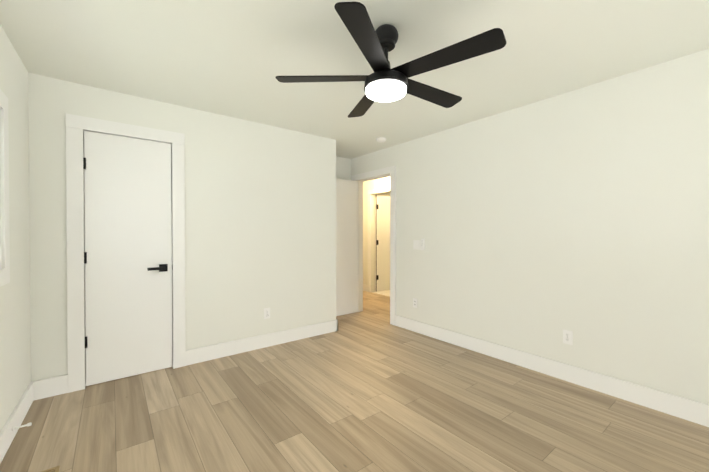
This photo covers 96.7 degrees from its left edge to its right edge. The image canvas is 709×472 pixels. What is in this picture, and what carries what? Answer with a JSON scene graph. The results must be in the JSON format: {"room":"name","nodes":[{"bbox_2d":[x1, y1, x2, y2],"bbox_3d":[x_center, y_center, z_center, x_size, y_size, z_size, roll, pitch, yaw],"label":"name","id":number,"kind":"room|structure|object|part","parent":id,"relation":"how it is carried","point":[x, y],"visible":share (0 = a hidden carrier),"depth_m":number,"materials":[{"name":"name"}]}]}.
{"room":"empty bedroom","nodes":[
{"label":"empty bedroom","id":0,"kind":"room"},
{"bbox_2d":[0,25,30,431],"bbox_3d":[-1.443,0.021,0.946,0.120,2.400,5.100,0,1,-37],"label":"wall","id":1,"kind":"structure","parent":0,"point":[15,353],"depth_m":2.01,"materials":[{"name":"paint"}]},
{"bbox_2d":[0,89,9,286],"bbox_3d":[-1.727,-0.257,1.344,0.140,1.060,1.080,0,1,-37],"label":"window","id":2,"kind":"structure","parent":1,"relation":"in","point":[4,216],"depth_m":1.75,"materials":[{"name":"paint"}]},
{"bbox_2d":[0,382,33,463],"bbox_3d":[-1.181,1.154,0.715,0.015,0.140,4.000,0,1,-37],"label":"baseboard","id":3,"kind":"structure","parent":1,"relation":"attached to","point":[16,417],"depth_m":1.92,"materials":[{"name":"paint"}]},
{"bbox_2d":[11,422,31,430],"bbox_3d":[-1.984,1.135,1.881,0.082,0.026,0.026,0,1,-37],"label":"door stop","id":4,"kind":"object","parent":1,"relation":"attached to","point":[27,425],"visible":1,"depth_m":1.88,"materials":[{"name":"white metal"}]},
{"bbox_2d":[28,73,335,381],"bbox_3d":[-1.417,0.002,3.121,2.910,2.400,0.115,0,1,-38],"label":"wall","id":5,"kind":"structure","parent":0,"point":[260,217],"depth_m":3.12,"materials":[{"name":"paint"}]},
{"bbox_2d":[66,114,185,392],"bbox_3d":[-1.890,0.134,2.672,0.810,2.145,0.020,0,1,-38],"label":"trim","id":6,"kind":"structure","parent":5,"relation":"attached to","point":[76,125],"depth_m":2.48,"materials":[{"name":"paint"}]},
{"bbox_2d":[84,131,171,385],"bbox_3d":[-1.909,0.180,2.697,0.600,2.028,0.035,0,1,-38],"label":"closet door","id":7,"kind":"structure","parent":5,"relation":"in","point":[128,243],"depth_m":2.66,"materials":[{"name":"paint"}]},
{"bbox_2d":[83,157,172,347],"bbox_3d":[-1.882,0.134,2.659,0.622,1.505,0.059,0,1,-38],"label":"hardware piece","id":8,"kind":"object","parent":7,"relation":"attached to","point":[162,268],"visible":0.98,"depth_m":2.72,"materials":[{"name":"black metal"}]},
{"bbox_2d":[186,320,337,365],"bbox_3d":[-0.893,1.130,3.454,1.715,0.140,0.015,0,1,-38],"label":"baseboard","id":9,"kind":"structure","parent":5,"relation":"attached to","point":[206,353],"depth_m":3.33,"materials":[{"name":"paint"}]},
{"bbox_2d":[264,308,269,318],"bbox_3d":[-0.946,0.838,3.415,0.070,0.115,0.008,0,1,-38],"label":"electrical outlet","id":10,"kind":"object","parent":5,"relation":"attached to","point":[266,313],"visible":1,"depth_m":3.41,"materials":[{"name":"white plastic"}]},
{"bbox_2d":[336,156,350,179],"bbox_3d":[-1.571,-0.004,3.890,3.745,2.400,0.120,0,1,-38],"label":"wall","id":11,"kind":"structure","parent":0,"point":[343,168],"depth_m":4.88,"materials":[{"name":"paint"}]},
{"bbox_2d":[0,291,708,471],"bbox_3d":[-0.483,1.224,3.534,5.020,0.050,7.750,0,1,-38],"label":"floor","id":12,"kind":"structure","parent":0,"point":[369,388],"depth_m":2.08,"materials":[{"name":"brown wood"}]},
{"bbox_2d":[41,466,59,471],"bbox_3d":[-1.517,1.214,1.498,0.145,0.005,0.310,0,1,-38],"label":"floor vent","id":13,"kind":"object","parent":12,"relation":"in","point":[55,469],"visible":1,"depth_m":1.63,"materials":[{"name":"gold metal"}]},
{"bbox_2d":[0,0,708,158],"bbox_3d":[0.309,-1.236,4.123,7.020,0.060,7.750,0,1,-38],"label":"ceiling","id":14,"kind":"structure","parent":0,"point":[232,58],"depth_m":2.02,"materials":[{"name":"paint"}]},
{"bbox_2d":[376,137,385,142],"bbox_3d":[0.331,-1.187,3.906,0.128,0.036,0.128,0,1,-38],"label":"smoke detector","id":15,"kind":"object","parent":14,"relation":"attached to","point":[381,139],"visible":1,"depth_m":3.87,"materials":[{"name":"white plastic"}]},
{"bbox_2d":[275,2,505,117],"bbox_3d":[0.218,-0.997,1.830,1.182,0.379,1.219,0,1,-38],"label":"ceiling fan","id":16,"kind":"object","parent":14,"relation":"hanging from","point":[384,82],"visible":1,"depth_m":1.69,"materials":[{"name":"black metal"}]},
{"bbox_2d":[366,79,406,101],"bbox_3d":[0.181,-0.827,1.814,0.233,0.039,0.233,0,1,-38],"label":"diffuser","id":17,"kind":"object","parent":16,"relation":"attached to","point":[379,90],"depth_m":1.76,"materials":[{"name":"white glass"}]},
{"bbox_2d":[363,176,389,291],"bbox_3d":[0.857,-0.023,5.978,0.100,2.400,5.500,0,1,-38],"label":"wall","id":18,"kind":"structure","parent":0,"point":[376,183],"depth_m":6.62,"materials":[{"name":"paint"}]},
{"bbox_2d":[363,284,367,291],"bbox_3d":[-0.261,1.095,7.342,0.015,0.140,1.790,0,1,-38],"label":"baseboard","id":19,"kind":"structure","parent":18,"relation":"attached to","point":[365,287],"depth_m":6.69,"materials":[{"name":"paint"}]},
{"bbox_2d":[368,187,389,291],"bbox_3d":[0.574,0.110,6.247,0.020,2.130,0.950,0,1,-38],"label":"door frame","id":20,"kind":"structure","parent":18,"relation":"attached to","point":[379,190],"depth_m":6.56,"materials":[{"name":"paint"}]},
{"bbox_2d":[375,195,389,290],"bbox_3d":[0.749,0.148,6.831,0.773,2.020,0.046,0,1,-38],"label":"door","id":21,"kind":"structure","parent":18,"relation":"in","point":[383,245],"depth_m":6.70,"materials":[{"name":"paint"}]},
{"bbox_3d":[0.478,0.150,6.602,0.063,2.020,0.013,0,1,-38],"label":"bathroom door hardware","id":22,"kind":"part","parent":21,"relation":"part of","materials":[{"name":"black metal"}]},
{"bbox_2d":[372,289,389,295],"bbox_3d":[1.334,1.194,6.925,2.000,0.050,2.400,0,1,-38],"label":"floor","id":23,"kind":"structure","parent":0,"point":[385,292],"depth_m":6.54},
{"bbox_2d":[375,192,389,212],"bbox_3d":[0.631,-0.039,7.825,1.800,2.400,0.100,0,1,-38],"label":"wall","id":24,"kind":"structure","parent":0,"point":[386,194],"depth_m":7.78,"materials":[{"name":"paint"}]},
{"bbox_2d":[351,49,708,404],"bbox_3d":[0.497,-0.009,4.374,0.120,2.400,7.600,0,1,-38],"label":"wall","id":25,"kind":"structure","parent":0,"point":[582,214],"depth_m":2.56,"materials":[{"name":"paint"}]},
{"bbox_2d":[336,178,356,315],"bbox_3d":[-0.277,0.167,4.633,0.775,2.020,0.035,0,1,-38],"label":"entry door","id":26,"kind":"structure","parent":25,"relation":"in","point":[346,246],"depth_m":4.73,"materials":[{"name":"paint"}]},
{"bbox_2d":[351,165,395,324],"bbox_3d":[0.252,0.125,4.577,0.020,2.130,0.960,0,1,-38],"label":"door frame","id":27,"kind":"structure","parent":25,"relation":"attached to","point":[391,170],"depth_m":4.23,"materials":[{"name":"paint"}]},
{"bbox_2d":[357,174,389,311],"bbox_3d":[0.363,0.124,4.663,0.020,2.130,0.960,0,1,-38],"label":"door frame","id":28,"kind":"structure","parent":25,"relation":"attached to","point":[362,238],"depth_m":4.97,"materials":[{"name":"paint"}]},
{"bbox_2d":[413,298,416,307],"bbox_3d":[0.758,0.837,3.938,0.008,0.115,0.070,0,1,-38],"label":"electrical outlet","id":29,"kind":"object","parent":25,"relation":"attached to","point":[415,302],"visible":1,"depth_m":3.94,"materials":[{"name":"white plastic"}]},
{"bbox_2d":[413,240,420,249],"bbox_3d":[0.771,0.111,3.907,0.016,0.115,0.116,0,1,-38],"label":"switch plate","id":30,"kind":"object","parent":25,"relation":"attached to","point":[416,244],"visible":0.98,"depth_m":3.90,"materials":[{"name":"white plastic"}]},
{"bbox_2d":[420,239,424,249],"bbox_3d":[0.828,0.101,3.828,0.024,0.140,0.052,0,1,-38],"label":"remote","id":31,"kind":"object","parent":25,"relation":"attached to","point":[422,244],"visible":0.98,"depth_m":3.81,"materials":[{"name":"white plastic"}]},
{"bbox_2d":[395,315,708,426],"bbox_3d":[1.656,1.136,2.771,0.015,0.140,3.630,0,1,-38],"label":"baseboard","id":32,"kind":"structure","parent":25,"relation":"attached to","point":[697,412],"depth_m":2.55,"materials":[{"name":"paint"}]},
{"bbox_2d":[563,329,572,344],"bbox_3d":[1.773,0.842,2.622,0.008,0.115,0.070,0,1,-38],"label":"electrical outlet","id":33,"kind":"object","parent":25,"relation":"attached to","point":[567,336],"visible":1,"depth_m":2.62,"materials":[{"name":"white plastic"}]}
]}

